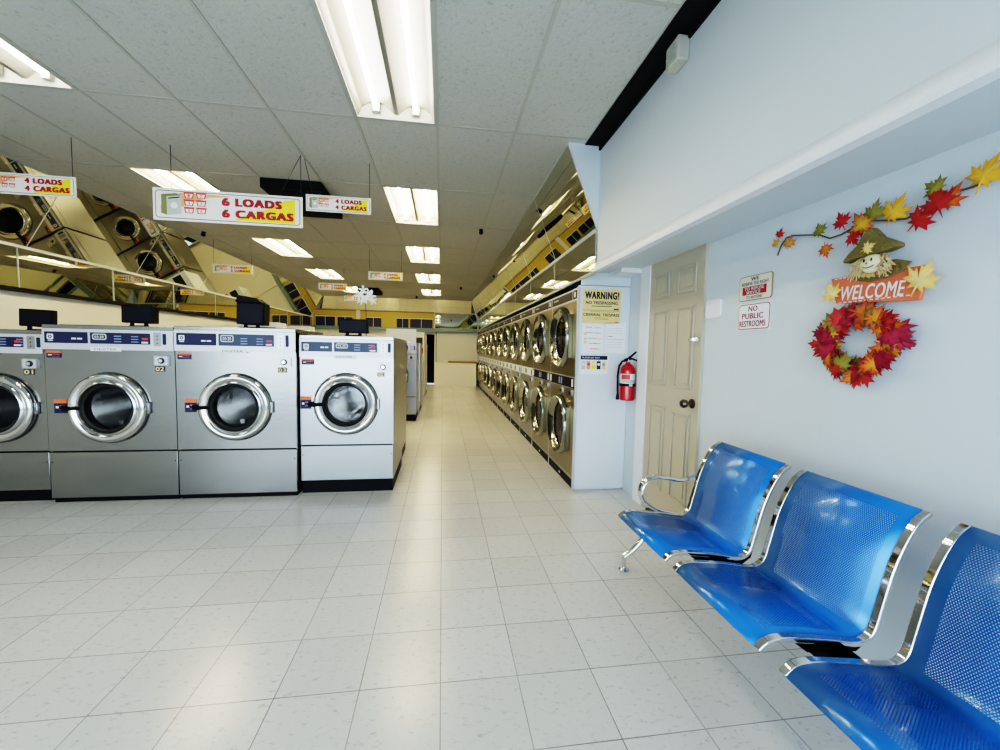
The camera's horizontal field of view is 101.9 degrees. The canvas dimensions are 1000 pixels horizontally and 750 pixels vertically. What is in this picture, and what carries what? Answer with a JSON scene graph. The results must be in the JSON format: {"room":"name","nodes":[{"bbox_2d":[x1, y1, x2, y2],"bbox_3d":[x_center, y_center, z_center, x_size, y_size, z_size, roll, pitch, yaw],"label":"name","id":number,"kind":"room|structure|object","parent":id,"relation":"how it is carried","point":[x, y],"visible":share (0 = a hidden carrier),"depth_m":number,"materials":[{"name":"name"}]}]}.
{"room":"laundry","nodes":[
{"label":"laundry","id":0,"kind":"room"},
{"bbox_2d":[0,290,311,329],"bbox_3d":[-5.278,-0.752,5.928,0.091,3.139,15.728,1,4,-8],"label":"wall","id":1,"kind":"structure","parent":0,"point":[70,311],"depth_m":4.89,"materials":[{"name":"beige paint"}]},
{"bbox_2d":[0,242,311,326],"bbox_3d":[-5.197,-1.211,5.988,0.046,0.466,15.824,1,4,-8],"label":"mirror","id":2,"kind":"object","parent":1,"relation":"attached to","point":[22,269],"visible":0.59,"depth_m":5.20,"materials":[{"name":"beige mirror"}]},
{"bbox_2d":[0,0,682,300],"bbox_3d":[-2.436,-2.113,6.239,5.593,0.018,15.728,1,4,-8],"label":"ceiling","id":3,"kind":"structure","parent":0,"point":[488,51],"depth_m":2.88,"materials":[{"name":"tile"}]},
{"bbox_2d":[0,139,76,197],"bbox_3d":[-3.807,-1.701,3.278,0.652,0.482,0.014,1,4,-8],"label":"sign","id":4,"kind":"object","parent":3,"relation":"hanging from","point":[10,183],"visible":1,"depth_m":3.29,"materials":[{"name":"white plastic"}]},
{"bbox_2d":[1,176,14,187],"bbox_3d":[-4.001,-1.546,3.254,0.193,0.115,0.002,1,4,-8],"label":"picture","id":5,"kind":"object","parent":4,"relation":"attached to","point":[6,181],"depth_m":3.26},
{"bbox_2d":[0,174,73,195],"bbox_3d":[-3.809,-1.543,3.285,0.629,0.142,0.003,1,4,-8],"label":"print","id":6,"kind":"object","parent":4,"relation":"attached to","point":[19,184],"depth_m":3.29},
{"bbox_2d":[0,35,77,90],"bbox_3d":[-2.984,-1.903,2.017,0.582,0.128,1.252,1,4,-8],"label":"ceiling light","id":7,"kind":"object","parent":3,"relation":"attached to","point":[17,67],"visible":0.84,"depth_m":2.59,"materials":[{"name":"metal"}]},
{"bbox_2d":[0,65,2,75],"bbox_3d":[-3.205,-1.946,2.581,0.049,0.061,0.027,1,4,-8],"label":"socket","id":8,"kind":"object","parent":7,"relation":"attached to","point":[1,67],"depth_m":2.59,"materials":[{"name":"white plastic"}]},
{"bbox_2d":[40,67,52,80],"bbox_3d":[-2.928,-1.943,2.620,0.049,0.061,0.027,1,4,-8],"label":"socket","id":9,"kind":"object","parent":7,"relation":"attached to","point":[46,76],"depth_m":2.61,"materials":[{"name":"white plastic"}]},
{"bbox_2d":[0,153,322,315],"bbox_3d":[-4.969,-1.774,5.764,0.419,0.712,15.400,1,4,-8],"label":"mirror","id":10,"kind":"object","parent":3,"relation":"attached to","point":[88,227],"visible":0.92,"depth_m":5.28,"materials":[{"name":"gold mirror"}]},
{"bbox_2d":[127,167,220,191],"bbox_3d":[-3.334,-2.068,4.490,0.582,0.128,1.252,1,4,-8],"label":"ceiling light","id":11,"kind":"object","parent":3,"relation":"attached to","point":[162,178],"visible":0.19,"depth_m":4.23,"materials":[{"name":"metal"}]},
{"bbox_2d":[152,145,302,227],"bbox_3d":[-2.323,-1.614,3.478,1.186,0.623,0.014,1,4,-8],"label":"sign","id":12,"kind":"object","parent":3,"relation":"hanging from","point":[170,204],"visible":1,"depth_m":3.48,"materials":[{"name":"white plastic"}]},
{"bbox_2d":[161,192,206,214],"bbox_3d":[-2.674,-1.450,3.433,0.351,0.202,0.002,1,4,-8],"label":"picture","id":13,"kind":"object","parent":12,"relation":"attached to","point":[172,203],"depth_m":3.43},
{"bbox_2d":[155,190,299,225],"bbox_3d":[-2.326,-1.435,3.486,1.149,0.228,0.003,1,4,-8],"label":"print","id":14,"kind":"object","parent":12,"relation":"attached to","point":[202,206],"depth_m":3.48},
{"bbox_2d":[212,242,252,273],"bbox_3d":[-4.294,-1.897,6.512,0.594,0.524,0.014,1,4,-8],"label":"sign","id":15,"kind":"object","parent":3,"relation":"hanging from","point":[217,268],"visible":1,"depth_m":6.52,"materials":[{"name":"white plastic"}]},
{"bbox_2d":[215,265,225,270],"bbox_3d":[-4.472,-1.706,6.494,0.176,0.096,0.002,1,4,-8],"label":"picture","id":16,"kind":"object","parent":15,"relation":"attached to","point":[217,267],"depth_m":6.49},
{"bbox_2d":[213,265,251,273],"bbox_3d":[-4.298,-1.703,6.521,0.575,0.118,0.003,1,4,-8],"label":"print","id":17,"kind":"object","parent":15,"relation":"attached to","point":[235,269],"depth_m":6.52},
{"bbox_2d":[251,238,314,257],"bbox_3d":[-3.685,-2.234,6.964,0.582,0.128,1.252,1,4,-8],"label":"ceiling light","id":18,"kind":"object","parent":3,"relation":"attached to","point":[281,247],"visible":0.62,"depth_m":7.11,"materials":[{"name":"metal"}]},
{"bbox_2d":[260,177,342,218],"bbox_3d":[-2.155,-1.974,4.497,0.576,0.209,0.905,1,4,-8],"label":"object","id":19,"kind":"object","parent":3,"relation":"attached to","point":[272,186],"depth_m":4.09,"materials":[{"name":"black plastic"}]},
{"bbox_2d":[266,189,338,218],"bbox_3d":[-2.155,-1.881,4.499,0.512,0.023,0.792,1,4,-8],"label":"ceiling vent","id":20,"kind":"object","parent":19,"relation":"in","point":[293,193],"depth_m":4.20,"materials":[{"name":"black plastic"}]},
{"bbox_2d":[305,269,345,279],"bbox_3d":[-4.035,-2.400,9.437,0.582,0.128,1.252,1,4,-8],"label":"ceiling light","id":21,"kind":"object","parent":3,"relation":"attached to","point":[326,274],"visible":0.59,"depth_m":9.66,"materials":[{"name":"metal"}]},
{"bbox_2d":[319,273,346,290],"bbox_3d":[-3.600,-2.058,8.729,0.579,0.457,0.014,1,4,-8],"label":"sign","id":22,"kind":"object","parent":3,"relation":"hanging from","point":[322,286],"visible":1,"depth_m":8.73,"materials":[{"name":"white plastic"}]},
{"bbox_2d":[320,284,327,287],"bbox_3d":[-3.772,-1.906,8.708,0.171,0.102,0.002,1,4,-8],"label":"picture","id":23,"kind":"object","parent":22,"relation":"attached to","point":[321,285],"depth_m":8.71},
{"bbox_2d":[319,283,345,289],"bbox_3d":[-3.603,-1.903,8.735,0.559,0.126,0.003,1,4,-8],"label":"print","id":24,"kind":"object","parent":22,"relation":"attached to","point":[322,286],"depth_m":8.73},
{"bbox_2d":[304,159,370,214],"bbox_3d":[-1.456,-1.690,3.643,0.571,0.455,0.014,1,4,-8],"label":"hanging sign","id":25,"kind":"object","parent":3,"relation":"hanging from","point":[318,203],"visible":1,"depth_m":3.65,"materials":[{"name":"white plastic"}]},
{"bbox_2d":[309,197,328,207],"bbox_3d":[-1.616,-1.538,3.624,0.165,0.100,0.002,1,4,-8],"label":"picture","id":26,"kind":"object","parent":25,"relation":"attached to","point":[314,202],"depth_m":3.62},
{"bbox_2d":[307,195,369,212],"bbox_3d":[-1.452,-1.535,3.650,0.538,0.123,0.003,1,4,-8],"label":"print","id":27,"kind":"object","parent":25,"relation":"attached to","point":[318,203],"depth_m":3.65},
{"bbox_2d":[0,0,685,299],"bbox_3d":[-2.367,-2.192,6.244,5.730,0.188,15.728,1,4,-8],"label":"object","id":28,"kind":"structure","parent":3,"relation":"attached to","point":[650,2],"depth_m":3.02,"materials":[{"name":"metal"}]},
{"bbox_2d":[344,287,359,292],"bbox_3d":[-4.386,-2.565,11.910,0.582,0.128,1.252,1,4,-8],"label":"ceiling light","id":29,"kind":"object","parent":3,"relation":"attached to","point":[349,289],"visible":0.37,"depth_m":12.42,"materials":[{"name":"plastic"}]},
{"bbox_2d":[344,285,365,300],"bbox_3d":[-3.888,-2.209,10.868,0.549,0.442,0.014,1,4,-8],"label":"sign","id":30,"kind":"object","parent":3,"relation":"hanging from","point":[346,297],"visible":0.62,"depth_m":10.86,"materials":[{"name":"white plastic"}]},
{"bbox_2d":[345,296,364,300],"bbox_3d":[-3.890,-2.056,10.875,0.530,0.118,0.003,1,4,-8],"label":"print","id":31,"kind":"object","parent":30,"relation":"attached to","point":[347,298],"depth_m":10.86},
{"bbox_2d":[357,287,382,295],"bbox_3d":[-3.786,-2.477,11.835,0.576,0.209,0.905,1,4,-8],"label":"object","id":32,"kind":"structure","parent":3,"relation":"attached to","point":[376,291],"depth_m":11.48,"materials":[{"name":"black plastic"}]},
{"bbox_2d":[359,291,380,295],"bbox_3d":[-3.786,-2.384,11.837,0.512,0.023,0.792,1,4,-8],"label":"decoration","id":33,"kind":"object","parent":3,"relation":"hanging from","point":[378,293],"depth_m":11.81,"materials":[{"name":"white plastic"}]},
{"bbox_2d":[311,0,436,125],"bbox_3d":[-0.666,-1.877,2.347,0.582,0.128,1.252,1,4,-8],"label":"ceiling light","id":34,"kind":"object","parent":3,"relation":"attached to","point":[382,51],"visible":0.98,"depth_m":2.38,"materials":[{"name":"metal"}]},
{"bbox_2d":[372,102,379,112],"bbox_3d":[-0.888,-1.920,2.911,0.049,0.061,0.027,1,4,-8],"label":"socket","id":35,"kind":"object","parent":34,"relation":"attached to","point":[374,109],"depth_m":2.90,"materials":[{"name":"white plastic"}]},
{"bbox_2d":[412,106,419,116],"bbox_3d":[-0.610,-1.917,2.950,0.049,0.061,0.027,1,4,-8],"label":"socket","id":36,"kind":"object","parent":34,"relation":"attached to","point":[414,113],"depth_m":2.95,"materials":[{"name":"white plastic"}]},
{"bbox_2d":[368,250,401,280],"bbox_3d":[-1.974,-1.891,6.996,0.570,0.503,0.014,1,4,-8],"label":"hanging sign","id":37,"kind":"object","parent":3,"relation":"hanging from","point":[372,275],"visible":1,"depth_m":7.00,"materials":[{"name":"white plastic"}]},
{"bbox_2d":[370,273,379,277],"bbox_3d":[-2.144,-1.712,6.977,0.169,0.096,0.002,1,4,-8],"label":"picture","id":38,"kind":"object","parent":37,"relation":"attached to","point":[372,275],"depth_m":6.98},
{"bbox_2d":[369,272,401,279],"bbox_3d":[-1.977,-1.708,7.004,0.551,0.118,0.003,1,4,-8],"label":"print","id":39,"kind":"object","parent":37,"relation":"attached to","point":[372,275],"depth_m":7.00},
{"bbox_2d":[320,295,474,313],"bbox_3d":[-3.453,-2.397,13.887,5.249,0.444,0.273,1,4,-8],"label":"mirror","id":40,"kind":"object","parent":3,"relation":"attached to","point":[328,302],"visible":0.88,"depth_m":13.90,"materials":[{"name":"beige mirror"}]},
{"bbox_2d":[381,186,439,225],"bbox_3d":[-1.017,-2.042,4.820,0.582,0.128,1.252,1,4,-8],"label":"ceiling light","id":41,"kind":"object","parent":3,"relation":"attached to","point":[406,205],"visible":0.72,"depth_m":4.89,"materials":[{"name":"plastic"}]},
{"bbox_2d":[404,246,439,263],"bbox_3d":[-1.367,-2.208,7.294,0.582,0.128,1.252,1,4,-8],"label":"ceiling light","id":42,"kind":"object","parent":3,"relation":"attached to","point":[415,254],"visible":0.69,"depth_m":7.50,"materials":[{"name":"plastic"}]},
{"bbox_2d":[415,274,440,283],"bbox_3d":[-1.718,-2.373,9.767,0.582,0.128,1.252,1,4,-8],"label":"ceiling light","id":43,"kind":"object","parent":3,"relation":"attached to","point":[421,278],"visible":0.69,"depth_m":10.11,"materials":[{"name":"plastic"}]},
{"bbox_2d":[421,290,440,295],"bbox_3d":[-2.068,-2.539,12.241,0.582,0.128,1.252,1,4,-8],"label":"ceiling light","id":44,"kind":"object","parent":3,"relation":"attached to","point":[424,292],"visible":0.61,"depth_m":12.66,"materials":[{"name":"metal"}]},
{"bbox_2d":[471,144,596,318],"bbox_3d":[-0.096,-1.882,8.695,0.288,0.672,10.959,1,4,-8],"label":"mirror","id":45,"kind":"object","parent":3,"relation":"attached to","point":[559,217],"visible":0.94,"depth_m":4.52,"materials":[{"name":"gold mirror"}]},
{"bbox_2d":[312,296,483,384],"bbox_3d":[-3.377,-1.259,14.447,6.066,3.139,0.640,1,4,-8],"label":"wall","id":46,"kind":"structure","parent":0,"point":[451,346],"depth_m":14.40,"materials":[{"name":"beige paint"}]},
{"bbox_2d":[315,315,334,325],"bbox_3d":[-5.894,-1.836,13.681,0.646,0.323,0.030,1,4,-8],"label":"window","id":47,"kind":"structure","parent":46,"relation":"in","point":[320,320],"depth_m":13.68,"materials":[{"name":"black glass"}]},
{"bbox_2d":[337,316,352,325],"bbox_3d":[-5.260,-1.829,13.772,0.524,0.323,0.030,1,4,-8],"label":"window","id":48,"kind":"structure","parent":46,"relation":"in","point":[339,317],"depth_m":13.75,"materials":[{"name":"black glass"}]},
{"bbox_2d":[356,310,359,334],"bbox_3d":[-4.855,-0.948,13.885,0.122,2.530,0.037,1,4,-8],"label":"trim","id":49,"kind":"structure","parent":46,"relation":"attached to","point":[357,311],"depth_m":13.80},
{"bbox_2d":[313,309,433,327],"bbox_3d":[-4.296,-1.889,13.929,4.023,0.646,0.043,1,4,-8],"label":"trim","id":50,"kind":"structure","parent":46,"relation":"attached to","point":[389,318],"depth_m":13.95,"materials":[{"name":"yellow paint"}]},
{"bbox_2d":[365,317,381,326],"bbox_3d":[-4.340,-1.818,13.903,0.555,0.323,0.030,1,4,-8],"label":"window","id":51,"kind":"structure","parent":46,"relation":"in","point":[373,321],"depth_m":13.90,"materials":[{"name":"black glass"}]},
{"bbox_2d":[397,318,408,327],"bbox_3d":[-3.374,-1.807,14.040,0.433,0.323,0.030,1,4,-8],"label":"window","id":52,"kind":"structure","parent":46,"relation":"in","point":[401,322],"depth_m":14.04,"materials":[{"name":"black glass"}]},
{"bbox_2d":[410,318,432,327],"bbox_3d":[-2.740,-1.800,14.130,0.799,0.323,0.030,1,4,-8],"label":"window","id":53,"kind":"structure","parent":46,"relation":"in","point":[414,322],"depth_m":14.12,"materials":[{"name":"black glass"}]},
{"bbox_2d":[435,313,477,329],"bbox_3d":[-1.535,-1.891,14.320,1.500,0.553,0.027,1,4,-8],"label":"mirror","id":54,"kind":"object","parent":46,"relation":"attached to","point":[442,320],"visible":0.91,"depth_m":14.31,"materials":[{"name":"beige mirror"}]},
{"bbox_2d":[0,384,920,749],"bbox_3d":[-2.263,0.879,6.464,6.309,0.061,15.972,1,4,-8],"label":"floor","id":55,"kind":"structure","parent":0,"point":[482,600],"depth_m":1.90,"materials":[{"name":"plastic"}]},
{"bbox_2d":[0,329,54,501],"bbox_3d":[-4.035,0.305,3.554,0.728,1.384,0.875,1,4,-8],"label":"washer","id":56,"kind":"object","parent":55,"relation":"on","point":[25,470],"visible":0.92,"depth_m":3.23,"materials":[{"name":"metal"}]},
{"bbox_2d":[19,308,57,329],"bbox_3d":[-3.801,-0.455,3.340,0.249,0.177,0.049,1,4,-8],"label":"display box","id":57,"kind":"object","parent":56,"relation":"on","point":[31,318],"visible":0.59,"depth_m":3.32,"materials":[{"name":"black plastic"}]},
{"bbox_2d":[41,324,181,501],"bbox_3d":[-3.165,0.294,3.624,0.927,1.433,0.875,1,4,-8],"label":"washer","id":58,"kind":"object","parent":55,"relation":"on","point":[111,392],"visible":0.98,"depth_m":3.26,"materials":[{"name":"metal"}]},
{"bbox_2d":[121,305,158,325],"bbox_3d":[-3.064,-0.502,3.456,0.246,0.181,0.080,1,4,-8],"label":"display box","id":59,"kind":"object","parent":58,"relation":"on","point":[146,315],"visible":0.86,"depth_m":3.42,"materials":[{"name":"black plastic"}]},
{"bbox_2d":[174,326,322,498],"bbox_3d":[-2.245,0.298,3.754,0.927,1.445,0.875,1,4,-8],"label":"washer","id":60,"kind":"object","parent":55,"relation":"on","point":[238,388],"visible":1,"depth_m":3.39,"materials":[{"name":"metal"}]},
{"bbox_2d":[235,295,269,327],"bbox_3d":[-2.192,-0.557,3.598,0.235,0.284,0.128,1,4,-8],"label":"display box","id":61,"kind":"object","parent":60,"relation":"on","point":[250,311],"visible":0.89,"depth_m":3.54,"materials":[{"name":"black plastic"}]},
{"bbox_2d":[237,322,285,327],"bbox_3d":[-5.117,-0.243,8.756,0.792,1.768,0.497,1,4,-8],"label":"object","id":62,"kind":"object","parent":55,"relation":"on","point":[271,324],"visible":0.14,"depth_m":8.51,"materials":[{"name":"white ceramic"}]},
{"bbox_2d":[286,326,314,330],"bbox_3d":[-5.446,-0.399,10.859,0.792,1.798,0.497,1,4,-8],"label":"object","id":63,"kind":"object","parent":55,"relation":"on","point":[309,328],"visible":0.16,"depth_m":10.60,"materials":[{"name":"white ceramic"}]},
{"bbox_2d":[299,335,402,492],"bbox_3d":[-1.395,0.328,3.935,0.789,1.396,0.875,1,4,-8],"label":"washer","id":64,"kind":"object","parent":55,"relation":"on","point":[351,386],"visible":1,"depth_m":3.58,"materials":[{"name":"metal"}]},
{"bbox_2d":[339,319,368,335],"bbox_3d":[-1.337,-0.431,3.713,0.250,0.154,0.095,1,4,-8],"label":"display box","id":65,"kind":"object","parent":64,"relation":"on","point":[347,326],"visible":0.91,"depth_m":3.67,"materials":[{"name":"black plastic"}]},
{"bbox_2d":[354,285,376,335],"bbox_3d":[-1.259,-0.598,3.792,0.205,0.477,0.030,1,4,-8],"label":"decoration","id":66,"kind":"object","parent":64,"relation":"on","point":[362,291],"visible":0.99,"depth_m":3.78,"materials":[{"name":"white plant"}]},
{"bbox_2d":[312,325,477,361],"bbox_3d":[-3.558,-0.654,14.053,5.547,1.975,0.107,1,4,-8],"label":"steel beam","id":67,"kind":"structure","parent":55,"relation":"on","point":[423,330],"depth_m":14.07,"materials":[{"name":"metal"}]},
{"bbox_2d":[402,340,406,455],"bbox_3d":[-1.545,0.269,4.817,0.789,1.396,0.875,1,4,-8],"label":"washer","id":68,"kind":"object","parent":55,"relation":"on","point":[404,343],"visible":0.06,"depth_m":4.92,"materials":[{"name":"metal"}]},
{"bbox_2d":[406,342,418,420],"bbox_3d":[-1.919,0.092,7.461,0.789,1.396,0.875,1,4,-8],"label":"washer","id":69,"kind":"object","parent":55,"relation":"on","point":[412,387],"visible":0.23,"depth_m":7.16,"materials":[{"name":"metal"}]},
{"bbox_2d":[386,329,415,341],"bbox_3d":[-1.747,-0.701,7.181,0.518,0.229,0.018,1,4,-8],"label":"notice board","id":70,"kind":"object","parent":69,"relation":"on","point":[409,335],"visible":0.79,"depth_m":7.17,"materials":[{"name":"white paper"}]},
{"bbox_2d":[416,333,424,405],"bbox_3d":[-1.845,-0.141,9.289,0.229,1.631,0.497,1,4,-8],"label":"vending machine","id":71,"kind":"object","parent":55,"relation":"on","point":[420,337],"visible":0.41,"depth_m":9.07,"materials":[{"name":"beige metal"}]},
{"bbox_2d":[419,343,421,412],"bbox_3d":[-2.035,0.030,8.388,0.789,1.396,0.875,1,4,-8],"label":"washer","id":72,"kind":"object","parent":55,"relation":"on","point":[420,344],"visible":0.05,"depth_m":8.26,"materials":[{"name":"metal"}]},
{"bbox_2d":[425,344,425,394],"bbox_3d":[-2.316,-0.102,10.366,0.789,1.396,0.875,1,4,-8],"label":"washer","id":73,"kind":"object","parent":55,"relation":"on","point":[425,344],"visible":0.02,"depth_m":10.71,"materials":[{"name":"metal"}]},
{"bbox_2d":[426,344,426,392],"bbox_3d":[-2.470,-0.175,11.459,0.789,1.396,0.875,1,4,-8],"label":"washer","id":74,"kind":"object","parent":55,"relation":"on","point":[426,344],"visible":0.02,"depth_m":11.38,"materials":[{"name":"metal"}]},
{"bbox_2d":[434,361,476,386],"bbox_3d":[-1.556,-0.049,14.065,1.420,0.847,0.771,1,4,-8],"label":"countertop","id":75,"kind":"structure","parent":55,"relation":"on","point":[450,373],"depth_m":14.03,"materials":[{"name":"beige laminate"}]},
{"bbox_2d":[448,361,476,363],"bbox_3d":[-1.322,-0.445,14.072,0.963,0.049,0.771,1,4,-8],"label":"countertop","id":76,"kind":"structure","parent":75,"relation":"on","point":[448,361],"depth_m":13.98,"materials":[{"name":"brown wood"}]},
{"bbox_2d":[476,331,479,387],"bbox_3d":[-0.511,-0.527,13.751,0.530,1.884,0.878,1,4,-8],"label":"dryer","id":77,"kind":"object","parent":55,"relation":"on","point":[478,357],"visible":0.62,"depth_m":13.74,"materials":[{"name":"metal"}]},
{"bbox_2d":[478,330,482,389],"bbox_3d":[-0.389,-0.469,12.884,0.530,1.884,0.878,1,4,-8],"label":"dryer","id":78,"kind":"object","parent":55,"relation":"on","point":[481,331],"visible":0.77,"depth_m":12.79,"materials":[{"name":"metal"}]},
{"bbox_2d":[481,329,485,393],"bbox_3d":[-0.266,-0.411,12.017,0.530,1.884,0.878,1,4,-8],"label":"dryer","id":79,"kind":"object","parent":55,"relation":"on","point":[484,330],"visible":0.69,"depth_m":11.94,"materials":[{"name":"metal"}]},
{"bbox_2d":[484,327,489,396],"bbox_3d":[-0.143,-0.353,11.149,0.530,1.884,0.878,1,4,-8],"label":"dryer","id":80,"kind":"object","parent":55,"relation":"on","point":[487,329],"visible":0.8,"depth_m":11.08,"materials":[{"name":"metal"}]},
{"bbox_2d":[487,325,493,401],"bbox_3d":[-0.020,-0.295,10.282,0.530,1.884,0.878,1,4,-8],"label":"dryer","id":81,"kind":"object","parent":55,"relation":"on","point":[491,329],"visible":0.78,"depth_m":10.19,"materials":[{"name":"metal"}]},
{"bbox_2d":[491,323,498,406],"bbox_3d":[0.103,-0.236,9.415,0.530,1.884,0.878,1,4,-8],"label":"dryer","id":82,"kind":"object","parent":55,"relation":"on","point":[496,326],"visible":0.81,"depth_m":9.34,"materials":[{"name":"metal"}]},
{"bbox_2d":[496,320,504,412],"bbox_3d":[0.226,-0.178,8.547,0.530,1.884,0.878,1,4,-8],"label":"dryer","id":83,"kind":"object","parent":55,"relation":"on","point":[500,373],"visible":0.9,"depth_m":8.46,"materials":[{"name":"metal"}]},
{"bbox_2d":[502,317,512,420],"bbox_3d":[0.349,-0.120,7.680,0.530,1.884,0.878,1,4,-8],"label":"dryer","id":84,"kind":"object","parent":55,"relation":"on","point":[506,378],"visible":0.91,"depth_m":7.58,"materials":[{"name":"metal"}]},
{"bbox_2d":[509,313,521,431],"bbox_3d":[0.472,-0.062,6.813,0.530,1.884,0.878,1,4,-8],"label":"dryer","id":85,"kind":"object","parent":55,"relation":"on","point":[515,381],"visible":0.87,"depth_m":6.72,"materials":[{"name":"metal"}]},
{"bbox_2d":[518,307,534,444],"bbox_3d":[0.594,-0.004,5.946,0.530,1.884,0.878,1,4,-8],"label":"dryer","id":86,"kind":"object","parent":55,"relation":"on","point":[528,316],"visible":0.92,"depth_m":5.82,"materials":[{"name":"metal"}]},
{"bbox_2d":[530,299,551,461],"bbox_3d":[0.717,0.054,5.079,0.530,1.884,0.878,1,4,-8],"label":"dryer","id":87,"kind":"object","parent":55,"relation":"on","point":[540,398],"visible":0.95,"depth_m":4.95,"materials":[{"name":"metal"}]},
{"bbox_2d":[547,285,630,489],"bbox_3d":[0.852,0.109,4.194,0.549,1.893,0.914,1,4,-8],"label":"dryer","id":88,"kind":"object","parent":55,"relation":"on","point":[564,306],"depth_m":3.80,"materials":[{"name":"metal"}]},
{"bbox_2d":[581,323,603,353],"bbox_3d":[0.849,-0.332,3.710,0.207,0.274,0.005,1,4,-8],"label":"paper","id":89,"kind":"object","parent":88,"relation":"attached to","point":[592,334],"visible":1,"depth_m":3.71,"materials":[{"name":"white paper"}]},
{"bbox_2d":[580,355,608,373],"bbox_3d":[0.868,-0.095,3.728,0.268,0.177,0.006,1,4,-8],"label":"notice","id":90,"kind":"object","parent":88,"relation":"attached to","point":[589,364],"visible":1,"depth_m":3.73,"materials":[{"name":"white paper"}]},
{"bbox_2d":[582,289,620,323],"bbox_3d":[0.927,-0.627,3.701,0.366,0.305,0.005,1,4,-8],"label":"warning sign","id":91,"kind":"object","parent":88,"relation":"attached to","point":[598,305],"visible":1,"depth_m":3.70,"materials":[{"name":"yellow paper"}]},
{"bbox_2d":[604,323,625,353],"bbox_3d":[1.063,-0.339,3.740,0.201,0.280,0.005,1,4,-8],"label":"paper","id":92,"kind":"object","parent":88,"relation":"attached to","point":[615,334],"visible":1,"depth_m":3.74,"materials":[{"name":"paper"}]},
{"bbox_2d":[618,441,999,749],"bbox_3d":[1.069,0.820,1.545,0.674,0.822,1.853,1,4,-8],"label":"bench","id":93,"kind":"object","parent":55,"relation":"on","point":[887,686],"visible":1,"depth_m":1.30,"materials":[{"name":"blue metal"}]},
{"bbox_2d":[482,0,999,328],"bbox_3d":[0.424,-1.546,6.682,0.738,1.055,15.728,1,4,-8],"label":"wall","id":94,"kind":"structure","parent":0,"point":[760,82],"depth_m":1.63,"materials":[{"name":"white paint"}]},
{"bbox_2d":[478,230,596,329],"bbox_3d":[0.001,-1.385,8.881,0.027,0.349,11.233,1,4,-8],"label":"mirror","id":95,"kind":"object","parent":94,"relation":"attached to","point":[577,264],"visible":1,"depth_m":4.60,"materials":[{"name":"beige mirror"}]},
{"bbox_2d":[585,0,720,150],"bbox_3d":[1.064,-1.725,1.054,0.146,0.134,4.450,1,4,-8],"label":"trim","id":96,"kind":"structure","parent":94,"relation":"attached to","point":[692,14],"depth_m":2.36,"materials":[{"name":"black metal"}]},
{"bbox_2d":[666,34,689,73],"bbox_3d":[0.932,-1.687,2.136,0.072,0.122,0.122,1,4,-8],"label":"fire alarm","id":97,"kind":"object","parent":94,"relation":"attached to","point":[677,54],"visible":1,"depth_m":2.09,"materials":[{"name":"beige plastic"}]},
{"bbox_2d":[666,39,676,67],"bbox_3d":[0.900,-1.686,2.131,0.006,0.082,0.091,1,4,-8],"label":"grille","id":98,"kind":"object","parent":97,"relation":"attached to","point":[671,53],"depth_m":2.12,"materials":[{"name":"white plastic"}]},
{"bbox_2d":[593,39,999,271],"bbox_3d":[1.107,-0.740,1.135,0.053,0.073,4.468,1,4,-8],"label":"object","id":99,"kind":"structure","parent":94,"relation":"attached to","point":[980,68],"depth_m":1.24,"materials":[{"name":"white paint"}]},
{"bbox_2d":[608,130,999,742],"bbox_3d":[0.817,-0.683,6.796,0.091,3.139,15.728,1,4,-8],"label":"wall","id":100,"kind":"structure","parent":0,"point":[924,434],"depth_m":1.58,"materials":[{"name":"white paint"}]},
{"bbox_2d":[616,351,636,400],"bbox_3d":[1.139,0.007,3.613,0.163,0.438,0.155,4,5,36],"label":"fire extinguisher","id":101,"kind":"object","parent":100,"relation":"attached to","point":[626,385],"visible":0.99,"depth_m":3.58,"materials":[{"name":"red metal"}]},
{"bbox_2d":[632,265,651,504],"bbox_3d":[1.220,0.100,3.471,0.030,2.018,0.152,1,4,-8],"label":"trim","id":102,"kind":"structure","parent":100,"relation":"attached to","point":[646,272],"depth_m":3.46,"materials":[{"name":"white paint"}]},
{"bbox_2d":[641,243,708,531],"bbox_3d":[1.242,0.124,3.044,0.107,2.012,0.701,1,4,-8],"label":"door","id":103,"kind":"structure","parent":100,"relation":"in","point":[678,293],"depth_m":2.97,"materials":[{"name":"beige paint"}]},
{"bbox_2d":[705,299,722,318],"bbox_3d":[1.359,-0.421,2.580,0.015,0.116,0.140,1,4,-8],"label":"wall plate","id":104,"kind":"object","parent":100,"relation":"attached to","point":[713,309],"visible":1,"depth_m":2.57,"materials":[{"name":"white paint"}]},
{"bbox_2d":[737,300,771,330],"bbox_3d":[1.408,-0.326,2.254,0.007,0.152,0.238,1,4,-8],"label":"restroom sign","id":105,"kind":"object","parent":100,"relation":"attached to","point":[757,315],"visible":1,"depth_m":2.24,"materials":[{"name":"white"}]},
{"bbox_2d":[739,271,773,301],"bbox_3d":[1.412,-0.485,2.244,0.006,0.137,0.238,1,4,-8],"label":"sign","id":106,"kind":"object","parent":100,"relation":"attached to","point":[759,286],"visible":1,"depth_m":2.23,"materials":[{"name":"white paper"}]},
{"bbox_2d":[808,299,918,389],"bbox_3d":[1.454,-0.123,1.671,0.099,0.370,0.446,0,4,-11],"label":"wreath","id":107,"kind":"object","parent":100,"relation":"attached to","point":[892,335],"visible":1,"depth_m":1.63,"materials":[{"name":"plant"}]},
{"bbox_2d":[821,228,943,303],"bbox_3d":[1.453,-0.423,1.577,0.067,0.296,0.453,1,4,-8],"label":"welcome sign","id":108,"kind":"object","parent":100,"relation":"attached to","point":[875,277],"visible":1,"depth_m":1.55,"materials":[{"name":"orange"}]},
{"bbox_2d":[771,152,999,258],"bbox_3d":[1.473,-0.609,1.585,0.035,0.225,1.031,1,4,-8],"label":"leaf garland","id":109,"kind":"object","parent":100,"relation":"attached to","point":[939,198],"visible":0.99,"depth_m":1.45,"materials":[{"name":"fabric"}]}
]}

